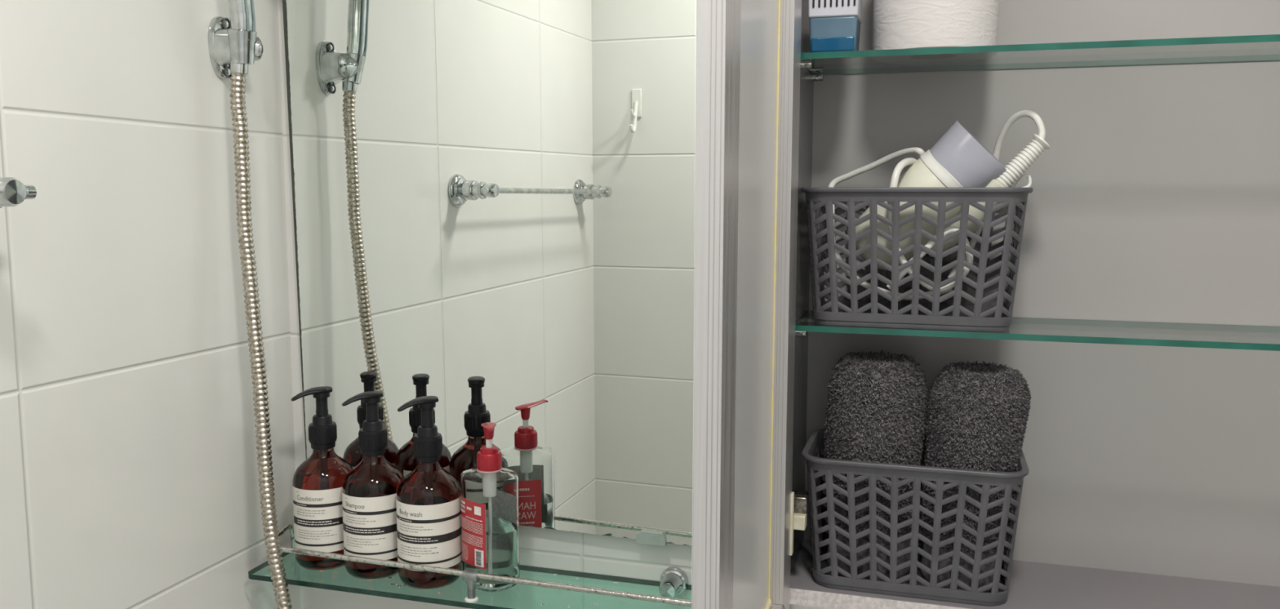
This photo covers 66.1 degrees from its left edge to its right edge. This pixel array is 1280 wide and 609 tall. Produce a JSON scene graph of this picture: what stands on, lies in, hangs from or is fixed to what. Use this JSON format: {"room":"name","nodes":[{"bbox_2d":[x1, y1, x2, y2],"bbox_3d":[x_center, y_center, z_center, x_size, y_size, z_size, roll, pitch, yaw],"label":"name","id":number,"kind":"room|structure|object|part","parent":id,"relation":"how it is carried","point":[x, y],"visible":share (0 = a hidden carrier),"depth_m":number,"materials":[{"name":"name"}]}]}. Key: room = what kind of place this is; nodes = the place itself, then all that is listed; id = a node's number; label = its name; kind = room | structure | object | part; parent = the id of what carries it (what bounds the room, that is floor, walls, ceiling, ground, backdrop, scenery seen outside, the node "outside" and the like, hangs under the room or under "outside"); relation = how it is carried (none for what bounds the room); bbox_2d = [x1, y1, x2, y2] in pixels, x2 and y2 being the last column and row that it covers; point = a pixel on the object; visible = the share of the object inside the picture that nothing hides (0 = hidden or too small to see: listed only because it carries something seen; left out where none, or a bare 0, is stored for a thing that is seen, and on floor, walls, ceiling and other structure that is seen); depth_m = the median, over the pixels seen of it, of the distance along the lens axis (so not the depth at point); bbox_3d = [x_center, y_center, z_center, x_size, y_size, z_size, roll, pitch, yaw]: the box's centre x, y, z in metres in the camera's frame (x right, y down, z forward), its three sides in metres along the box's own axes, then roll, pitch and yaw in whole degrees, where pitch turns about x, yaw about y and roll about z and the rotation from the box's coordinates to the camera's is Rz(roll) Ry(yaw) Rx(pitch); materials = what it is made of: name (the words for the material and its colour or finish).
{"room":"bathroom","nodes":[
{"label":"bathroom","id":0,"kind":"room"},
{"bbox_2d":[0,0,300,608],"bbox_3d":[-0.658,0.225,0.774,0.120,2.280,1.320,2,7,16],"label":"wall","id":1,"kind":"structure","parent":0,"point":[129,477],"depth_m":1.01,"materials":[{"name":"tile"}]},
{"bbox_2d":[0,177,36,208],"bbox_3d":[-0.612,-0.060,0.549,0.076,0.063,0.585,2,7,16],"label":"towel rail","id":2,"kind":"object","parent":1,"relation":"attached to","point":[13,192],"visible":1,"depth_m":0.79,"materials":[{"name":"silver metal"}]},
{"bbox_2d":[208,16,263,79],"bbox_3d":[-0.451,-0.290,1.107,0.053,0.069,0.046,2,7,16],"label":"holder","id":3,"kind":"object","parent":1,"relation":"attached to","point":[225,43],"visible":0.96,"depth_m":1.10,"materials":[{"name":"silver metal"}]},
{"bbox_3d":[-0.472,-0.291,1.116,0.008,0.069,0.040,2,7,16],"label":"wall plate","id":4,"kind":"part","parent":3,"relation":"part of","materials":[{"name":"silver metal"}]},
{"bbox_3d":[-0.453,-0.290,1.111,0.036,0.045,0.038,2,7,16],"label":"holder arm","id":5,"kind":"part","parent":3,"relation":"part of","materials":[{"name":"silver metal"}]},
{"bbox_2d":[221,17,231,28],"bbox_3d":[-0.467,-0.317,1.112,0.002,0.014,0.014,2,7,16],"label":"screw","id":6,"kind":"object","parent":3,"relation":"on","point":[225,22],"depth_m":1.11,"materials":[{"name":"grey metal"}]},
{"bbox_2d":[223,66,231,78],"bbox_3d":[-0.468,-0.264,1.118,0.002,0.014,0.014,2,7,16],"label":"screw","id":7,"kind":"object","parent":3,"relation":"on","point":[227,74],"depth_m":1.12,"materials":[{"name":"grey metal"}]},
{"bbox_2d":[227,0,255,75],"bbox_3d":[-0.422,-0.385,1.046,0.097,0.267,0.090,2,7,16],"label":"shower","id":8,"kind":"object","parent":3,"relation":"in","point":[242,12],"visible":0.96,"depth_m":1.08,"materials":[{"name":"silver metal"}]},
{"bbox_3d":[-0.435,-0.374,1.070,0.032,0.215,0.066,-4,8,-35],"label":"handle","id":9,"kind":"part","parent":8,"relation":"part of","materials":[{"name":"silver metal"}]},
{"bbox_2d":[229,72,292,608],"bbox_3d":[-0.417,0.201,1.124,0.112,0.950,0.024,5,8,40],"label":"shower hose","id":10,"kind":"object","parent":8,"relation":"hanging from","point":[242,180],"visible":1,"depth_m":1.12,"materials":[{"name":"metal"}]},
{"bbox_2d":[226,28,257,64],"bbox_3d":[-0.443,-0.288,1.097,0.031,0.040,0.031,2,7,16],"label":"socket","id":11,"kind":"object","parent":3,"relation":"attached to","point":[241,50],"depth_m":1.09,"materials":[{"name":"silver metal"}]},
{"bbox_3d":[-0.436,-0.290,1.112,0.027,0.027,0.011,5,8,35],"label":"tilt knob","id":12,"kind":"part","parent":3,"relation":"part of","materials":[{"name":"silver metal"}]},
{"bbox_2d":[277,0,692,608],"bbox_3d":[0.409,0.194,1.081,1.750,2.280,0.120,2,7,16],"label":"wall","id":13,"kind":"structure","parent":0,"point":[544,548],"depth_m":1.19,"materials":[{"name":"tile"}]},
{"bbox_2d":[248,524,691,608],"bbox_3d":[-0.144,0.310,1.133,0.642,0.054,0.120,2,7,16],"label":"glass shelf","id":14,"kind":"object","parent":13,"relation":"attached to","point":[672,580],"visible":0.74,"depth_m":1.11,"materials":[{"name":"green glass"}]},
{"bbox_2d":[291,386,352,570],"bbox_3d":[-0.384,0.207,1.196,0.074,0.217,0.075,2,7,16],"label":"pump bottle","id":15,"kind":"object","parent":14,"relation":"on","point":[317,482],"visible":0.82,"depth_m":1.17,"materials":[{"name":"brown plastic"}]},
{"bbox_3d":[-0.393,0.106,1.176,0.048,0.012,0.022,-6,9,-43],"label":"pump spout","id":16,"kind":"part","parent":15,"relation":"part of","materials":[{"name":"black plastic"}]},
{"bbox_3d":[-0.384,0.119,1.186,0.020,0.031,0.020,2,7,16],"label":"pump stem","id":17,"kind":"part","parent":15,"relation":"part of","materials":[{"name":"black plastic"}]},
{"bbox_2d":[342,391,404,579],"bbox_3d":[-0.315,0.210,1.168,0.074,0.217,0.075,2,7,16],"label":"pump bottle","id":18,"kind":"object","parent":14,"relation":"on","point":[370,489],"visible":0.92,"depth_m":1.15,"materials":[{"name":"brown plastic"}]},
{"bbox_3d":[-0.324,0.110,1.149,0.048,0.012,0.022,-6,9,-43],"label":"pump spout","id":19,"kind":"part","parent":18,"relation":"part of","materials":[{"name":"black plastic"}]},
{"bbox_3d":[-0.315,0.122,1.159,0.020,0.031,0.020,2,7,16],"label":"pump stem","id":20,"kind":"part","parent":18,"relation":"part of","materials":[{"name":"black plastic"}]},
{"bbox_2d":[395,395,462,589],"bbox_3d":[-0.244,0.214,1.140,0.074,0.217,0.075,2,7,16],"label":"pump bottle","id":21,"kind":"object","parent":14,"relation":"on","point":[428,502],"visible":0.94,"depth_m":1.12,"materials":[{"name":"brown plastic"}]},
{"bbox_3d":[-0.254,0.113,1.120,0.048,0.012,0.022,-6,9,-43],"label":"pump spout","id":22,"kind":"part","parent":21,"relation":"part of","materials":[{"name":"black plastic"}]},
{"bbox_3d":[-0.244,0.125,1.130,0.020,0.031,0.020,2,7,16],"label":"pump stem","id":23,"kind":"part","parent":21,"relation":"part of","materials":[{"name":"black plastic"}]},
{"bbox_3d":[-0.145,0.327,1.135,0.642,0.006,0.120,2,7,16],"label":"shelf glass","id":24,"kind":"part","parent":14,"relation":"part of","materials":[{"name":"green glass"}]},
{"bbox_2d":[464,596,478,603],"bbox_3d":[-0.187,0.327,1.093,0.015,0.003,0.015,2,7,16],"label":"washer","id":25,"kind":"object","parent":14,"relation":"in","point":[468,599],"depth_m":1.09,"materials":[{"name":"white plastic"}]},
{"bbox_3d":[-0.187,0.317,1.091,0.009,0.025,0.009,2,7,16],"label":"rail post","id":26,"kind":"part","parent":14,"relation":"part of","materials":[{"name":"grey metal"}]},
{"bbox_2d":[460,422,519,592],"bbox_3d":[-0.172,0.228,1.131,0.069,0.191,0.056,6,9,44],"label":"wash bottle","id":27,"kind":"object","parent":14,"relation":"on","point":[490,495],"visible":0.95,"depth_m":1.11,"materials":[{"name":"clear plastic"}]},
{"bbox_2d":[460,498,484,567],"bbox_3d":[-0.193,0.259,1.117,0.005,0.070,0.047,-5,8,-41],"label":"label","id":28,"kind":"object","parent":27,"relation":"attached to","point":[472,509],"depth_m":1.11,"materials":[{"name":"red paper"}]},
{"bbox_3d":[-0.170,0.138,1.110,0.018,0.007,0.046,-1,6,-11],"label":"pump spout","id":29,"kind":"part","parent":27,"relation":"part of","materials":[{"name":"red plastic"}]},
{"bbox_3d":[-0.172,0.157,1.123,0.007,0.014,0.007,6,9,44],"label":"pump stem","id":30,"kind":"part","parent":27,"relation":"part of","materials":[{"name":"white plastic"}]},
{"bbox_2d":[387,573,691,608],"bbox_3d":[-0.154,0.322,1.142,0.521,0.001,0.098,2,7,16],"label":"water droplets","id":31,"kind":"object","parent":14,"relation":"on","point":[389,577],"visible":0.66,"depth_m":1.13,"materials":[{"name":"white"}]},
{"bbox_2d":[282,0,696,546],"bbox_3d":[-0.139,-0.236,1.121,0.630,1.018,0.012,2,7,18],"label":"wall mirror","id":32,"kind":"object","parent":13,"relation":"attached to","point":[493,200],"visible":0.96,"depth_m":1.14,"materials":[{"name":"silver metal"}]},
{"bbox_2d":[691,0,1279,608],"bbox_3d":[0.423,-0.116,0.725,0.674,0.927,0.485,2,7,16],"label":"upper cabinet","id":33,"kind":"object","parent":13,"relation":"attached to","point":[1153,479],"visible":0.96,"depth_m":0.95,"materials":[{"name":"grey laminate"}]},
{"bbox_2d":[691,0,697,608],"bbox_3d":[0.081,-0.123,0.748,0.001,0.912,0.327,2,7,16],"label":"frame","id":34,"kind":"object","parent":33,"relation":"attached to","point":[694,580],"depth_m":0.61,"materials":[{"name":"silver metal"}]},
{"bbox_3d":[0.089,-0.122,0.746,0.018,0.920,0.335,2,7,16],"label":"door","id":35,"kind":"part","parent":33,"relation":"part of","materials":[{"name":"metal"}]},
{"bbox_3d":[0.083,-0.122,0.748,0.003,0.827,0.242,2,7,16],"label":"door panel","id":36,"kind":"part","parent":33,"relation":"part of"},
{"bbox_3d":[0.161,0.195,0.980,0.018,0.026,0.065,2,7,16],"label":"hinge arm","id":37,"kind":"part","parent":33,"relation":"part of","materials":[{"name":"metal"}]},
{"bbox_3d":[0.155,-0.149,0.979,0.016,0.867,0.147,2,7,16],"label":"panel","id":38,"kind":"part","parent":33,"relation":"part of","materials":[{"name":"grey"}]},
{"bbox_2d":[801,429,1029,606],"bbox_3d":[0.268,0.207,0.974,0.207,0.130,0.131,2,7,16],"label":"storage basket","id":39,"kind":"object","parent":33,"relation":"on","point":[913,584],"visible":0.79,"depth_m":0.92,"materials":[{"name":"grey plastic"}]},
{"bbox_2d":[823,350,928,581],"bbox_3d":[0.233,0.156,0.981,0.100,0.217,0.106,2,7,16],"label":"rolled towel","id":40,"kind":"object","parent":39,"relation":"in","point":[877,406],"visible":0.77,"depth_m":0.94,"materials":[{"name":"grey fabric"}]},
{"bbox_2d":[920,360,1031,592],"bbox_3d":[0.323,0.163,0.952,0.098,0.211,0.110,2,7,16],"label":"rolled towel","id":41,"kind":"object","parent":39,"relation":"in","point":[977,415],"visible":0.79,"depth_m":0.91,"materials":[{"name":"grey fabric"}]},
{"bbox_3d":[0.470,0.285,0.933,0.643,0.015,0.146,2,7,16],"label":"panel","id":42,"kind":"part","parent":33,"relation":"part of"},
{"bbox_2d":[795,310,1279,351],"bbox_3d":[0.471,0.026,0.907,0.641,0.006,0.129,2,7,16],"label":"glass shelf","id":43,"kind":"object","parent":33,"relation":"in","point":[1053,330],"visible":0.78,"depth_m":0.90,"materials":[{"name":"glass"}]},
{"bbox_2d":[800,186,1033,331],"bbox_3d":[0.265,-0.048,0.957,0.207,0.130,0.131,2,7,16],"label":"storage basket","id":44,"kind":"object","parent":43,"relation":"on","point":[941,314],"visible":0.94,"depth_m":0.90,"materials":[{"name":"grey plastic"}]},
{"bbox_2d":[827,110,1050,300],"bbox_3d":[0.278,-0.093,0.938,0.207,0.178,0.096,2,7,16],"label":"hair dryer","id":45,"kind":"object","parent":44,"relation":"in","point":[957,159],"visible":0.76,"depth_m":0.91,"materials":[{"name":"beige plastic"}]},
{"bbox_3d":[0.305,-0.082,0.930,0.085,0.077,0.033,5,8,36],"label":"dryer handle","id":46,"kind":"part","parent":45,"relation":"part of","materials":[{"name":"beige plastic"}]},
{"bbox_2d":[800,34,1279,75],"bbox_3d":[0.472,-0.226,0.880,0.641,0.006,0.129,2,7,16],"label":"glass shelf","id":47,"kind":"object","parent":33,"relation":"in","point":[1266,47],"visible":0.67,"depth_m":0.89,"materials":[{"name":"glass"}]},
{"bbox_2d":[808,0,862,52],"bbox_3d":[0.184,-0.282,0.926,0.047,0.095,0.051,2,7,16],"label":"air freshener","id":48,"kind":"object","parent":47,"relation":"on","point":[834,25],"visible":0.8,"depth_m":0.91,"materials":[{"name":"blue plastic"}]},
{"bbox_2d":[871,0,999,49],"bbox_3d":[0.280,-0.290,0.932,0.115,0.110,0.115,2,7,16],"label":"paper roll","id":49,"kind":"object","parent":47,"relation":"on","point":[896,24],"visible":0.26,"depth_m":0.89,"materials":[{"name":"grey paper"}]}
]}

